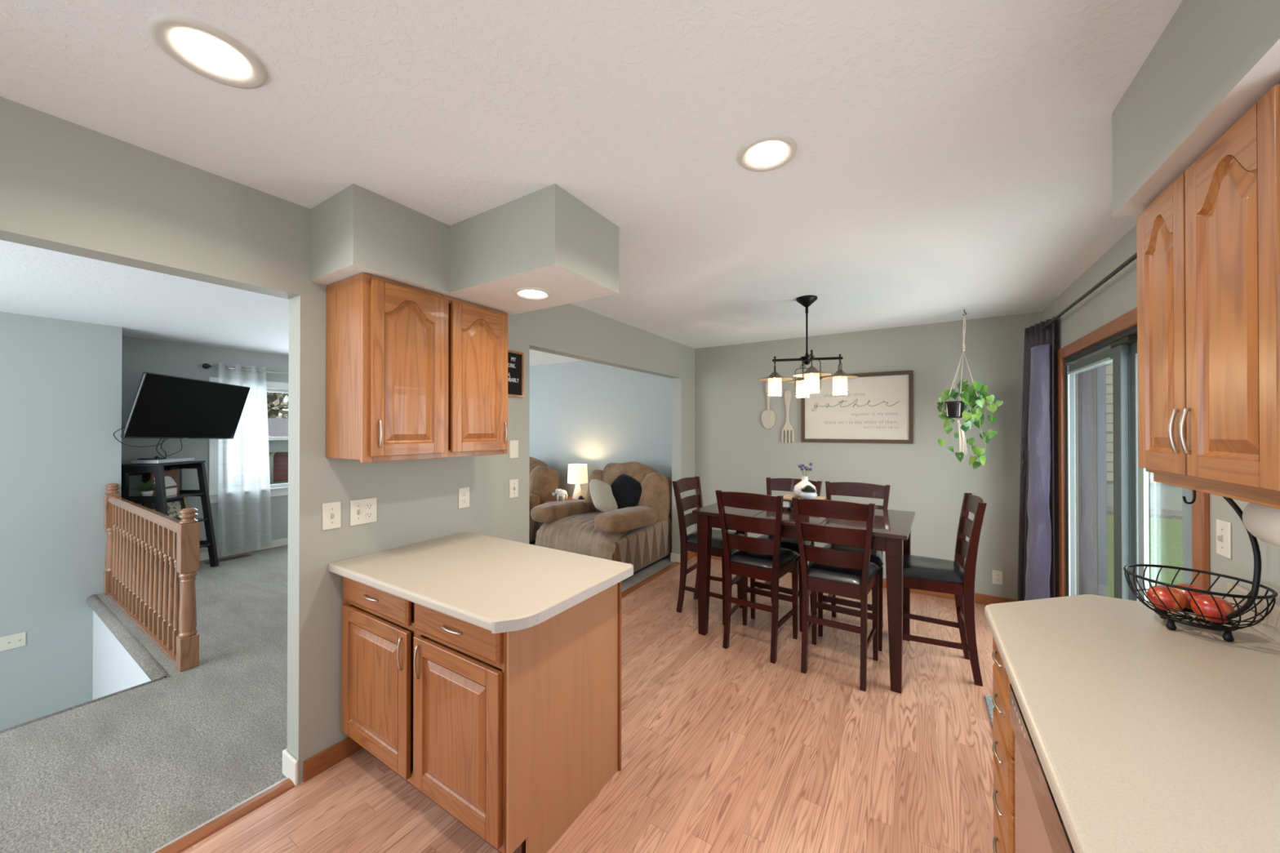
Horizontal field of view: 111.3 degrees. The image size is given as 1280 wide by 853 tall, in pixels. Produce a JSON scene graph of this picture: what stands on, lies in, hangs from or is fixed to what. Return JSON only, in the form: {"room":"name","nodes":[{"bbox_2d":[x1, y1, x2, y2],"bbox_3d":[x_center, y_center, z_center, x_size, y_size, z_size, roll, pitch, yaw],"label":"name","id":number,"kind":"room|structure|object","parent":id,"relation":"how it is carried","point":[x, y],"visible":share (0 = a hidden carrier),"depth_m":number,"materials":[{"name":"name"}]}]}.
{"room":"kitchen","nodes":[
{"label":"kitchen","id":0,"kind":"room"},
{"bbox_2d":[0,311,122,730],"bbox_3d":[-5.774,1.591,3.254,0.750,5.040,2.380,0,0,32],"label":"wall","id":1,"kind":"structure","parent":0,"point":[60,380],"depth_m":3.74,"materials":[{"name":"grey paint"}]},
{"bbox_2d":[0,631,26,651],"bbox_3d":[-5.133,1.758,3.559,0.012,0.115,0.160,0,0,32],"label":"wall plate","id":2,"kind":"object","parent":1,"relation":"attached to","point":[17,640],"visible":1,"depth_m":3.57,"materials":[{"name":"beige plastic"}]},
{"bbox_2d":[92,610,151,700],"bbox_3d":[-4.402,2.817,2.350,2.530,2.580,2.320,0,0,32],"label":"wall","id":3,"kind":"structure","parent":0,"point":[114,669],"depth_m":3.52,"materials":[{"name":"white paint"}]},
{"bbox_2d":[0,594,171,733],"bbox_3d":[-4.444,1.542,2.347,2.469,0.077,2.259,0,0,32],"label":"trim","id":4,"kind":"structure","parent":3,"relation":"attached to","point":[144,660],"depth_m":2.95,"materials":[{"name":"carpet"}]},
{"bbox_2d":[121,336,288,561],"bbox_3d":[-4.374,0.305,6.054,0.150,2.440,3.840,0,0,32],"label":"wall","id":5,"kind":"structure","parent":0,"point":[139,355],"depth_m":4.86,"materials":[{"name":"grey paint"}]},
{"bbox_2d":[113,371,250,458],"bbox_3d":[-4.882,-0.085,4.554,0.614,0.840,1.175,0,0,-1],"label":"television","id":6,"kind":"object","parent":5,"relation":"attached to","point":[163,406],"visible":1,"depth_m":4.46,"materials":[{"name":"black plastic"}]},
{"bbox_2d":[202,363,288,373],"bbox_3d":[-4.436,-0.677,5.705,0.122,0.064,1.865,0,0,32],"label":"curtain rod","id":7,"kind":"object","parent":5,"relation":"attached to","point":[206,366],"visible":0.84,"depth_m":5.12,"materials":[{"name":"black metal"}]},
{"bbox_2d":[217,362,271,556],"bbox_3d":[-4.703,0.381,5.220,0.110,2.220,0.499,0,0,32],"label":"sheer curtain","id":8,"kind":"object","parent":7,"relation":"hanging from","point":[244,518],"visible":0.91,"depth_m":5.25,"materials":[{"name":"white fabric"}]},
{"bbox_2d":[208,377,288,502],"bbox_3d":[-4.720,0.159,5.410,0.150,1.445,0.950,0,0,32],"label":"window","id":9,"kind":"structure","parent":5,"relation":"in","point":[277,491],"depth_m":5.06,"materials":[{"name":"white plastic"}]},
{"bbox_2d":[0,542,674,852],"bbox_3d":[-3.037,1.574,3.861,4.740,0.120,6.320,0,0,32],"label":"floor","id":10,"kind":"structure","parent":0,"point":[137,770],"depth_m":2.09,"materials":[{"name":"grey carpet"}]},
{"bbox_2d":[103,483,199,671],"bbox_3d":[-3.825,1.013,3.367,2.421,0.998,0.086,0,0,32],"label":"stair railing","id":11,"kind":"object","parent":10,"relation":"on","point":[140,588],"visible":1,"depth_m":3.14,"materials":[{"name":"brown wood"}]},
{"bbox_2d":[120,460,218,573],"bbox_3d":[-4.824,0.944,4.495,0.510,1.154,0.517,0,0,-3],"label":"shelf unit","id":12,"kind":"object","parent":10,"relation":"on","point":[161,498],"visible":0.55,"depth_m":4.46,"materials":[{"name":"black paint"}]},
{"bbox_2d":[128,478,155,496],"bbox_3d":[-4.895,0.609,4.334,0.174,0.195,0.235,0,0,30],"label":"potted plant","id":13,"kind":"object","parent":12,"relation":"on","point":[147,490],"visible":0.89,"depth_m":4.33,"materials":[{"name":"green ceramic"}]},
{"bbox_2d":[131,457,194,463],"bbox_3d":[-4.863,0.350,4.471,0.250,0.035,0.370,0,0,-3],"label":"media box","id":14,"kind":"object","parent":12,"relation":"on","point":[167,460],"visible":0.97,"depth_m":4.35,"materials":[{"name":"silver metal"}]},
{"bbox_2d":[137,455,164,460],"bbox_3d":[-4.901,0.315,4.434,0.145,0.035,0.210,0,0,11],"label":"stand","id":15,"kind":"object","parent":14,"relation":"on","point":[157,457],"visible":0.98,"depth_m":4.39,"materials":[{"name":"black plastic"}]},
{"bbox_2d":[150,466,182,496],"bbox_3d":[-4.930,0.568,4.561,0.025,0.280,0.320,0,0,-3],"label":"plaque","id":16,"kind":"object","parent":12,"relation":"on","point":[173,477],"visible":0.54,"depth_m":4.61,"materials":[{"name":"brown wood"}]},
{"bbox_2d":[165,487,177,496],"bbox_3d":[-4.819,0.670,4.481,0.042,0.074,0.112,0,0,-3],"label":"decor","id":17,"kind":"object","parent":12,"relation":"on","point":[169,491],"visible":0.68,"depth_m":4.48,"materials":[{"name":"white ceramic"}]},
{"bbox_2d":[166,497,186,520],"bbox_3d":[-4.821,0.864,4.525,0.069,0.247,0.260,0,0,-3],"label":"picture frame","id":18,"kind":"object","parent":12,"relation":"on","point":[175,506],"visible":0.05,"depth_m":4.55,"materials":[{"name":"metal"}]},
{"bbox_2d":[167,501,181,518],"bbox_3d":[-4.819,0.864,4.525,0.039,0.166,0.150,0,0,-3],"label":"print","id":19,"kind":"object","parent":18,"relation":"attached to","point":[174,508],"depth_m":4.53},
{"bbox_2d":[204,554,251,564],"bbox_3d":[-4.713,1.517,5.009,0.110,0.006,0.380,0,0,32],"label":"floor vent","id":20,"kind":"object","parent":10,"relation":"in","point":[244,555],"visible":0.81,"depth_m":5.03,"materials":[{"name":"brown"}]},
{"bbox_2d":[528,456,559,544],"bbox_3d":[-1.847,0.976,5.808,1.162,1.116,1.385,0,0,32],"label":"recliner","id":21,"kind":"object","parent":10,"relation":"on","point":[544,481],"visible":0.13,"depth_m":5.78,"materials":[{"name":"brown fabric"}]},
{"bbox_2d":[528,456,547,475],"bbox_3d":[-1.648,0.722,6.133,0.705,0.606,0.418,0,0,32],"label":"cushion","id":22,"kind":"object","parent":21,"relation":"on","point":[533,462],"depth_m":5.96,"materials":[{"name":"brown fabric"}]},
{"bbox_2d":[544,496,586,502],"bbox_3d":[-0.871,1.249,5.750,0.580,0.550,0.500,0,0,32],"label":"side table","id":23,"kind":"object","parent":10,"relation":"on","point":[569,498],"visible":0.09,"depth_m":5.80,"materials":[{"name":"brown wood"}]},
{"bbox_2d":[551,488,567,501],"bbox_3d":[-1.063,0.899,5.777,0.261,0.150,0.095,0,0,32],"label":"elephant figurine","id":24,"kind":"object","parent":23,"relation":"on","point":[560,493],"visible":0.98,"depth_m":5.73,"materials":[{"name":"white ceramic"}]},
{"bbox_2d":[567,463,587,500],"bbox_3d":[-0.818,0.736,5.742,0.268,0.475,0.268,0,0,32],"label":"table lamp","id":25,"kind":"object","parent":23,"relation":"on","point":[577,474],"visible":0.84,"depth_m":5.65,"materials":[{"name":"white fabric"}]},
{"bbox_2d":[530,461,671,573],"bbox_3d":[-0.357,0.971,4.872,1.162,1.116,1.385,0,0,32],"label":"recliner","id":26,"kind":"object","parent":10,"relation":"on","point":[640,535],"visible":0.76,"depth_m":4.54,"materials":[{"name":"brown fabric"}]},
{"bbox_2d":[530,499,594,523],"bbox_3d":[-0.838,0.940,4.915,0.297,0.212,0.919,0,0,32],"label":"armrest","id":27,"kind":"object","parent":26,"relation":"on","point":[549,512],"depth_m":4.68,"materials":[{"name":"brown fabric"}]},
{"bbox_2d":[589,479,617,512],"bbox_3d":[-0.395,0.790,4.874,0.296,0.406,0.469,0,0,32],"label":"throw pillow","id":28,"kind":"object","parent":26,"relation":"on","point":[603,500],"visible":0.8,"depth_m":4.75,"materials":[{"name":"beige fabric"}]},
{"bbox_2d":[610,473,641,509],"bbox_3d":[-0.181,0.765,4.951,0.470,0.439,0.245,0,0,32],"label":"throw pillow","id":29,"kind":"object","parent":26,"relation":"on","point":[626,490],"visible":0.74,"depth_m":4.88,"materials":[{"name":"black fabric"}]},
{"bbox_2d":[594,506,657,533],"bbox_3d":[-0.126,0.939,4.448,0.299,0.214,0.910,0,0,32],"label":"armrest","id":30,"kind":"object","parent":26,"relation":"on","point":[637,518],"depth_m":4.25,"materials":[{"name":"brown fabric"}]},
{"bbox_2d":[602,461,657,485],"bbox_3d":[-0.158,0.717,5.197,0.705,0.606,0.418,0,0,32],"label":"cushion","id":31,"kind":"object","parent":26,"relation":"on","point":[640,472],"depth_m":5.10,"materials":[{"name":"brown fabric"}]},
{"bbox_2d":[0,96,694,783],"bbox_3d":[-1.055,0.288,2.563,0.115,2.440,6.220,0,0,32],"label":"wall","id":32,"kind":"structure","parent":0,"point":[67,187],"depth_m":1.87,"materials":[{"name":"grey paint"}]},
{"bbox_2d":[150,777,288,852],"bbox_3d":[-2.111,1.496,0.897,0.013,0.008,2.286,0,0,32],"label":"trim","id":33,"kind":"structure","parent":32,"relation":"attached to","point":[286,778],"depth_m":1.68,"materials":[{"name":"silver metal"}]},
{"bbox_2d":[155,777,294,852],"bbox_3d":[-2.077,1.492,0.876,0.066,0.014,2.286,0,0,32],"label":"trim","id":34,"kind":"structure","parent":32,"relation":"attached to","point":[224,820],"depth_m":1.66,"materials":[{"name":"brown wood"}]},
{"bbox_2d":[282,737,363,786],"bbox_3d":[-1.141,1.457,2.422,0.142,0.100,1.328,0,0,32],"label":"baseboard","id":35,"kind":"structure","parent":32,"relation":"attached to","point":[328,757],"depth_m":1.89,"materials":[{"name":"brown wood"}]},
{"bbox_2d":[322,501,341,530],"bbox_3d":[-1.367,0.397,1.943,0.016,0.118,0.073,0,0,32],"label":"light switch","id":36,"kind":"object","parent":32,"relation":"attached to","point":[331,512],"visible":1,"depth_m":1.94,"materials":[{"name":"beige plastic"}]},
{"bbox_2d":[350,497,377,525],"bbox_3d":[-1.296,0.399,2.056,0.016,0.118,0.117,0,0,32],"label":"outlet","id":37,"kind":"object","parent":32,"relation":"attached to","point":[362,511],"visible":1,"depth_m":2.05,"materials":[{"name":"beige plastic"}]},
{"bbox_2d":[325,272,507,462],"bbox_3d":[-1.038,-0.235,2.149,0.355,0.766,0.742,0,0,32],"label":"upper cabinet","id":38,"kind":"object","parent":32,"relation":"attached to","point":[412,373],"visible":1,"depth_m":1.92,"materials":[{"name":"brown wood"}]},
{"bbox_2d":[458,487,469,508],"bbox_3d":[-1.011,0.409,2.516,0.008,0.116,0.072,0,0,32],"label":"wall outlet","id":39,"kind":"object","parent":32,"relation":"attached to","point":[464,493],"visible":1,"depth_m":2.51,"materials":[{"name":"beige plastic"}]},
{"bbox_2d":[509,440,518,458],"bbox_3d":[-0.816,0.147,2.830,0.006,0.118,0.073,0,0,32],"label":"light switch","id":40,"kind":"object","parent":32,"relation":"attached to","point":[513,444],"visible":1,"depth_m":2.83,"materials":[{"name":"beige plastic"}]},
{"bbox_2d":[509,479,518,498],"bbox_3d":[-0.812,0.401,2.826,0.016,0.118,0.073,0,0,32],"label":"light switch","id":41,"kind":"object","parent":32,"relation":"attached to","point":[513,484],"visible":1,"depth_m":2.82,"materials":[{"name":"beige plastic"}]},
{"bbox_2d":[507,350,524,397],"bbox_3d":[-0.852,-0.339,2.764,0.018,0.295,0.292,0,0,32],"label":"letter board","id":42,"kind":"object","parent":32,"relation":"attached to","point":[515,359],"visible":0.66,"depth_m":2.83,"materials":[{"name":"black fabric"}]},
{"bbox_2d":[621,561,679,598],"bbox_3d":[-0.169,1.508,3.913,0.066,0.014,2.232,0,0,32],"label":"trim","id":43,"kind":"structure","parent":32,"relation":"attached to","point":[658,574],"depth_m":4.30,"materials":[{"name":"brown wood"}]},
{"bbox_2d":[670,551,695,562],"bbox_3d":[0.500,1.470,5.032,0.142,0.100,0.374,0,0,32],"label":"baseboard","id":44,"kind":"structure","parent":32,"relation":"attached to","point":[674,557],"depth_m":4.90,"materials":[{"name":"white paint"}]},
{"bbox_2d":[310,183,618,315],"bbox_3d":[-0.758,-0.779,1.966,1.028,0.312,0.844,0,0,32],"label":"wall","id":45,"kind":"structure","parent":0,"point":[547,238],"depth_m":1.85,"materials":[{"name":"grey paint"}]},
{"bbox_2d":[514,287,551,299],"bbox_3d":[-0.501,-0.618,2.046,0.170,0.009,0.170,0,0,32],"label":"recessed light","id":46,"kind":"object","parent":45,"relation":"in","point":[530,293],"visible":1,"depth_m":2.03,"materials":[{"name":"grey"}]},
{"bbox_2d":[180,555,994,852],"bbox_3d":[0.358,1.564,1.728,3.280,0.120,6.320,0,0,32],"label":"floor","id":47,"kind":"structure","parent":0,"point":[732,749],"depth_m":1.96,"materials":[{"name":"brown wood"}]},
{"bbox_2d":[341,576,621,852],"bbox_3d":[-0.724,1.073,1.935,1.105,0.862,0.658,0,0,32],"label":"base cabinet","id":48,"kind":"object","parent":47,"relation":"on","point":[513,735],"visible":0.87,"depth_m":1.60,"materials":[{"name":"brown wood"}]},
{"bbox_2d":[328,532,633,633],"bbox_3d":[-0.697,0.624,1.925,1.168,0.038,0.716,0,0,32],"label":"countertop","id":49,"kind":"structure","parent":48,"relation":"on","point":[496,585],"depth_m":1.76,"materials":[{"name":"beige laminate"}]},
{"bbox_2d":[671,475,744,625],"bbox_3d":[0.575,0.976,3.608,0.480,1.074,0.454,0,0,32],"label":"dining chair","id":50,"kind":"object","parent":47,"relation":"on","point":[688,542],"visible":0.64,"depth_m":3.54,"materials":[{"name":"brown wood"}]},
{"bbox_2d":[686,528,744,549],"bbox_3d":[0.605,0.905,3.590,0.410,0.060,0.426,0,0,32],"label":"seat cushion","id":51,"kind":"object","parent":50,"relation":"on","point":[717,537],"depth_m":3.50,"materials":[{"name":"black leather"}]},
{"bbox_2d":[715,489,799,663],"bbox_3d":[0.835,0.973,3.062,0.454,1.074,0.480,0,0,35],"label":"dining chair","id":52,"kind":"object","parent":47,"relation":"on","point":[758,558],"visible":1,"depth_m":2.93,"materials":[{"name":"brown wood"}]},
{"bbox_2d":[729,547,799,569],"bbox_3d":[0.856,0.902,3.092,0.426,0.060,0.410,0,0,35],"label":"seat cushion","id":53,"kind":"object","parent":52,"relation":"on","point":[754,561],"depth_m":2.96,"materials":[{"name":"black leather"}]},
{"bbox_2d":[750,477,822,631],"bbox_3d":[1.164,0.975,3.505,0.454,1.074,0.480,0,0,36],"label":"dining chair","id":54,"kind":"object","parent":47,"relation":"on","point":[772,484],"visible":0.3,"depth_m":3.43,"materials":[{"name":"brown wood"}]},
{"bbox_2d":[756,534,812,553],"bbox_3d":[1.143,0.904,3.477,0.426,0.060,0.410,0,0,36],"label":"seat cushion","id":55,"kind":"object","parent":54,"relation":"on","point":[786,543],"depth_m":3.32,"materials":[{"name":"black leather"}]},
{"bbox_2d":[692,502,915,693],"bbox_3d":[1.174,1.061,3.154,1.340,0.900,0.860,0,0,35],"label":"dining table","id":56,"kind":"object","parent":47,"relation":"on","point":[891,531],"visible":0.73,"depth_m":2.83,"materials":[{"name":"brown wood"}]},
{"bbox_2d":[782,493,826,510],"bbox_3d":[1.195,0.565,3.215,0.284,0.092,0.224,0,0,34],"label":"tray","id":57,"kind":"object","parent":56,"relation":"on","point":[787,499],"visible":0.33,"depth_m":3.19,"materials":[{"name":"beige wood"}]},
{"bbox_2d":[793,462,816,496],"bbox_3d":[1.219,0.392,3.236,0.164,0.253,0.164,0,0,32],"label":"flower vase","id":58,"kind":"object","parent":57,"relation":"on","point":[804,482],"visible":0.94,"depth_m":3.21,"materials":[{"name":"white ceramic"}]},
{"bbox_2d":[799,484,817,498],"bbox_3d":[1.202,0.466,3.123,0.124,0.105,0.124,0,0,6],"label":"succulent pot","id":59,"kind":"object","parent":57,"relation":"on","point":[808,492],"visible":0.98,"depth_m":3.09,"materials":[{"name":"grey ceramic"}]},
{"bbox_2d":[791,497,879,691],"bbox_3d":[1.254,0.972,2.768,0.454,1.074,0.480,0,0,34],"label":"dining chair","id":60,"kind":"object","parent":47,"relation":"on","point":[846,574],"visible":1,"depth_m":2.63,"materials":[{"name":"brown wood"}]},
{"bbox_2d":[807,561,879,586],"bbox_3d":[1.274,0.901,2.797,0.426,0.060,0.410,0,0,34],"label":"seat cushion","id":61,"kind":"object","parent":60,"relation":"on","point":[842,576],"depth_m":2.65,"materials":[{"name":"black leather"}]},
{"bbox_2d":[817,480,890,651],"bbox_3d":[1.573,0.974,3.229,0.454,1.074,0.480,0,0,33],"label":"dining chair","id":62,"kind":"object","parent":47,"relation":"on","point":[842,488],"visible":0.34,"depth_m":3.21,"materials":[{"name":"brown wood"}]},
{"bbox_2d":[822,543,883,565],"bbox_3d":[1.554,0.903,3.200,0.426,0.060,0.410,0,0,33],"label":"seat cushion","id":63,"kind":"object","parent":62,"relation":"on","point":[876,556],"depth_m":3.08,"materials":[{"name":"black leather"}]},
{"bbox_2d":[902,493,986,686],"bbox_3d":[1.879,0.972,2.796,0.480,1.074,0.454,0,0,28],"label":"dining chair","id":64,"kind":"object","parent":47,"relation":"on","point":[957,577],"visible":0.76,"depth_m":2.65,"materials":[{"name":"brown wood"}]},
{"bbox_2d":[902,554,964,583],"bbox_3d":[1.848,0.901,2.813,0.410,0.060,0.426,0,0,28],"label":"seat cushion","id":65,"kind":"object","parent":64,"relation":"on","point":[916,568],"depth_m":2.69,"materials":[{"name":"black leather"}]},
{"bbox_2d":[984,694,994,728],"bbox_3d":[1.930,1.500,1.969,0.515,0.010,0.800,0,0,32],"label":"door mat","id":66,"kind":"object","parent":47,"relation":"on","point":[990,705],"visible":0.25,"depth_m":2.35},
{"bbox_2d":[991,635,1015,852],"bbox_3d":[1.449,1.071,1.296,0.666,0.862,0.635,0,0,32],"label":"base cabinet","id":67,"kind":"object","parent":47,"relation":"on","point":[1003,744],"visible":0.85,"depth_m":1.31,"materials":[{"name":"brown wood"}]},
{"bbox_2d":[1009,684,1074,852],"bbox_3d":[1.102,1.070,0.775,0.604,0.858,0.603,0,0,32],"label":"dishwasher","id":68,"kind":"object","parent":47,"relation":"on","point":[1039,826],"visible":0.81,"depth_m":0.99,"materials":[{"name":"silver metal"}]},
{"bbox_3d":[0.333,1.061,-0.515,0.630,0.862,2.390,0,0,32],"label":"base cabinet","id":69,"kind":"object","parent":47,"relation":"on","visible":0},
{"bbox_2d":[984,582,1279,852],"bbox_3d":[0.652,0.564,0.034,0.671,0.138,3.655,0,0,32],"label":"countertop","id":70,"kind":"structure","parent":69,"relation":"on","point":[1147,736],"depth_m":0.89,"materials":[{"name":"beige laminate"}]},
{"bbox_2d":[1123,489,1278,641],"bbox_3d":[1.643,0.380,1.298,0.282,0.442,0.282,0,0,32],"label":"fruit basket","id":71,"kind":"object","parent":70,"relation":"on","point":[1228,636],"visible":0.84,"depth_m":1.23,"materials":[{"name":"black metal"}]},
{"bbox_2d":[1146,585,1186,612],"bbox_3d":[1.606,0.521,1.335,0.080,0.076,0.079,0,0,32],"label":"apple","id":72,"kind":"object","parent":71,"relation":"in","point":[1162,591],"visible":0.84,"depth_m":1.31,"materials":[{"name":"red food"}]},
{"bbox_2d":[1174,582,1208,609],"bbox_3d":[1.687,0.519,1.343,0.079,0.076,0.080,0,0,-4],"label":"apple","id":73,"kind":"object","parent":71,"relation":"in","point":[1185,593],"visible":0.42,"depth_m":1.32,"materials":[{"name":"red food"}]},
{"bbox_2d":[1190,594,1235,623],"bbox_3d":[1.658,0.524,1.267,0.080,0.076,0.079,0,0,-31],"label":"apple","id":74,"kind":"object","parent":71,"relation":"in","point":[1206,603],"visible":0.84,"depth_m":1.25,"materials":[{"name":"red food"}]},
{"bbox_2d":[0,0,1182,366],"bbox_3d":[-2.008,-1.008,2.430,8.020,0.150,7.770,0,0,32],"label":"ceiling","id":75,"kind":"structure","parent":0,"point":[951,157],"depth_m":1.37,"materials":[{"name":"white paint"}]},
{"bbox_2d":[147,13,267,88],"bbox_3d":[-1.081,-0.935,1.104,0.216,0.009,0.216,0,0,32],"label":"recessed light","id":76,"kind":"object","parent":75,"relation":"in","point":[203,49],"visible":1,"depth_m":1.09,"materials":[{"name":"grey"}]},
{"bbox_2d":[737,134,797,171],"bbox_3d":[0.437,-0.933,1.504,0.196,0.009,0.196,0,0,32],"label":"recessed light","id":77,"kind":"object","parent":75,"relation":"in","point":[772,152],"visible":1,"depth_m":1.49,"materials":[{"name":"grey plastic"}]},
{"bbox_2d":[758,295,858,397],"bbox_3d":[1.208,-0.575,3.165,0.553,0.708,0.553,0,0,-32],"label":"chandelier","id":78,"kind":"object","parent":75,"relation":"hanging from","point":[806,301],"visible":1,"depth_m":3.14,"materials":[{"name":"black metal"}]},
{"bbox_2d":[946,309,977,457],"bbox_3d":[2.557,-0.343,3.466,0.211,1.170,0.106,0,0,39],"label":"macrame hanger","id":79,"kind":"object","parent":75,"relation":"hanging from","point":[962,436],"visible":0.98,"depth_m":3.47,"materials":[{"name":"beige fabric"}]},
{"bbox_2d":[944,400,964,417],"bbox_3d":[2.516,-0.134,3.498,0.136,0.132,0.136,0,0,32],"label":"pot","id":80,"kind":"object","parent":79,"relation":"hanging from","point":[953,406],"depth_m":3.45,"materials":[{"name":"black plastic"}]},
{"bbox_2d":[937,378,1003,469],"bbox_3d":[2.611,-0.025,3.469,0.419,0.730,0.277,0,0,32],"label":"pothos","id":81,"kind":"object","parent":79,"relation":"hanging from","point":[968,395],"visible":0.99,"depth_m":3.44,"materials":[{"name":"green plant"}]},
{"bbox_2d":[528,311,1041,599],"bbox_3d":[0.019,0.303,5.649,8.020,2.440,0.150,0,0,32],"label":"wall","id":82,"kind":"structure","parent":0,"point":[734,451],"depth_m":4.38,"materials":[{"name":"grey paint"}]},
{"bbox_2d":[149,537,671,566],"bbox_3d":[-2.394,1.474,4.810,4.521,0.090,3.830,0,0,32],"label":"baseboard","id":83,"kind":"structure","parent":82,"relation":"attached to","point":[281,542],"depth_m":5.42,"materials":[{"name":"white paint"}]},
{"bbox_2d":[761,381,775,428],"bbox_3d":[1.378,-0.230,4.694,0.150,0.509,0.018,0,0,32],"label":"wooden spoon","id":84,"kind":"object","parent":82,"relation":"attached to","point":[768,417],"visible":0.99,"depth_m":4.68,"materials":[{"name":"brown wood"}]},
{"bbox_2d":[781,390,794,443],"bbox_3d":[1.549,-0.105,4.586,0.128,0.552,0.018,0,0,32],"label":"wooden fork","id":85,"kind":"object","parent":82,"relation":"attached to","point":[787,427],"visible":1,"depth_m":4.58,"materials":[{"name":"brown wood"}]},
{"bbox_2d":[695,552,1017,604],"bbox_3d":[1.944,1.474,4.337,3.070,0.085,0.014,0,0,32],"label":"baseboard","id":86,"kind":"structure","parent":82,"relation":"attached to","point":[984,599],"depth_m":3.74,"materials":[{"name":"brown wood"}]},
{"bbox_2d":[800,370,913,444],"bbox_3d":[2.078,-0.176,4.250,0.978,0.668,0.031,0,0,32],"label":"gather sign","id":87,"kind":"object","parent":82,"relation":"attached to","point":[877,407],"visible":1,"depth_m":4.21,"materials":[{"name":"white wood"}]},
{"bbox_2d":[991,569,1003,585],"bbox_3d":[3.004,1.268,3.675,0.072,0.116,0.008,0,0,32],"label":"wall outlet","id":88,"kind":"object","parent":82,"relation":"attached to","point":[997,575],"visible":1,"depth_m":3.67,"materials":[{"name":"beige plastic"}]},
{"bbox_2d":[1096,363,1106,596],"bbox_3d":[3.364,0.391,3.270,0.175,2.560,0.120,0,0,32],"label":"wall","id":89,"kind":"structure","parent":0,"point":[1100,369],"depth_m":3.19,"materials":[{"name":"grey paint"}]},
{"bbox_2d":[1041,223,1279,604],"bbox_3d":[1.657,0.279,0.859,0.150,2.440,6.220,0,0,32],"label":"wall","id":90,"kind":"structure","parent":0,"point":[1117,296],"depth_m":2.12,"materials":[{"name":"grey paint"}]},
{"bbox_2d":[1039,252,1137,330],"bbox_3d":[2.457,-0.725,2.357,0.084,0.028,2.600,0,0,32],"label":"curtain rod","id":91,"kind":"object","parent":90,"relation":"attached to","point":[1134,256],"visible":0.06,"depth_m":2.26,"materials":[{"name":"grey metal"}]},
{"bbox_2d":[1017,316,1059,601],"bbox_3d":[2.950,0.360,3.264,0.139,2.262,0.385,0,0,12],"label":"curtain","id":92,"kind":"object","parent":91,"relation":"hanging from","point":[1038,555],"visible":0.89,"depth_m":3.17,"materials":[{"name":"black fabric"}]},
{"bbox_2d":[1057,306,1209,602],"bbox_3d":[2.523,0.483,2.254,0.168,2.047,1.809,0,0,32],"label":"door","id":93,"kind":"structure","parent":90,"relation":"in","point":[1077,373],"depth_m":2.28,"materials":[{"name":"brown wood"}]},
{"bbox_2d":[1136,82,1279,509],"bbox_3d":[1.409,-0.235,0.933,0.342,0.779,0.606,0,0,32],"label":"upper cabinet","id":94,"kind":"object","parent":90,"relation":"attached to","point":[1208,245],"visible":1,"depth_m":0.93,"materials":[{"name":"brown wood"}]},
{"bbox_2d":[1242,502,1279,546],"bbox_3d":[1.511,0.210,0.966,0.132,0.167,0.273,0,0,32],"label":"paper towel roll","id":95,"kind":"object","parent":94,"relation":"attached to","point":[1262,522],"visible":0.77,"depth_m":1.05,"materials":[{"name":"beige paper"}]},
{"bbox_2d":[1216,519,1231,559],"bbox_3d":[1.933,0.372,1.455,0.016,0.118,0.075,0,0,32],"label":"light switch","id":96,"kind":"object","parent":90,"relation":"attached to","point":[1224,536],"visible":1,"depth_m":1.45,"materials":[{"name":"beige plastic"}]},
{"bbox_2d":[1226,582,1279,644],"bbox_3d":[0.928,0.544,-0.140,0.018,0.100,3.655,0,0,32],"label":"backsplash","id":97,"kind":"structure","parent":90,"relation":"attached to","point":[1269,627],"depth_m":1.27,"materials":[{"name":"beige laminate"}]},
{"bbox_2d":[1111,0,1279,217],"bbox_3d":[0.677,-0.790,-0.209,0.367,0.312,3.360,0,0,32],"label":"soffit","id":98,"kind":"structure","parent":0,"point":[1213,61],"depth_m":0.95,"materials":[{"name":"grey paint"}]},
{"label":"outside","id":99,"kind":"structure","parent":0,"visible":0},
{"bbox_2d":[1106,514,1182,597],"bbox_3d":[22.709,1.860,6.980,28.980,0.340,44.000,0,0,32],"label":"lawn","id":100,"kind":"structure","parent":99,"point":[1165,535],"depth_m":5.98,"materials":[{"name":"green plant"}]},
{"bbox_2d":[1106,360,1182,511],"bbox_3d":[15.826,-2.361,8.846,15.400,8.200,7.600,0,0,32],"label":"house","id":101,"kind":"structure","parent":100,"relation":"on","point":[1161,495],"depth_m":8.99,"materials":[{"name":"beige"}]},
{"bbox_2d":[1106,506,1182,519],"bbox_3d":[19.725,1.636,2.231,28.980,0.060,0.780,0,0,32],"label":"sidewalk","id":102,"kind":"structure","parent":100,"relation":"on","point":[1161,513],"depth_m":8.27,"materials":[{"name":"grey concrete"}]},
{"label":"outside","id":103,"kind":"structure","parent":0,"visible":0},
{"bbox_2d":[270,480,288,484],"bbox_3d":[-15.950,1.629,18.872,32.900,0.320,35.000,0,0,32],"label":"lawn","id":104,"kind":"structure","parent":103,"point":[283,482],"depth_m":11.11,"materials":[{"name":"green plant"}]},
{"bbox_2d":[266,391,288,418],"bbox_3d":[-16.070,-1.769,19.366,7.398,6.542,7.486,0,0,32],"label":"tree","id":105,"kind":"object","parent":104,"relation":"on","point":[275,404],"visible":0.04,"depth_m":18.98,"materials":[{"name":"brown plant"}]},
{"bbox_2d":[267,417,288,482],"bbox_3d":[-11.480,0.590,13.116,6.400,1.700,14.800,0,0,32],"label":"house","id":106,"kind":"structure","parent":104,"relation":"on","point":[277,427],"depth_m":11.38,"materials":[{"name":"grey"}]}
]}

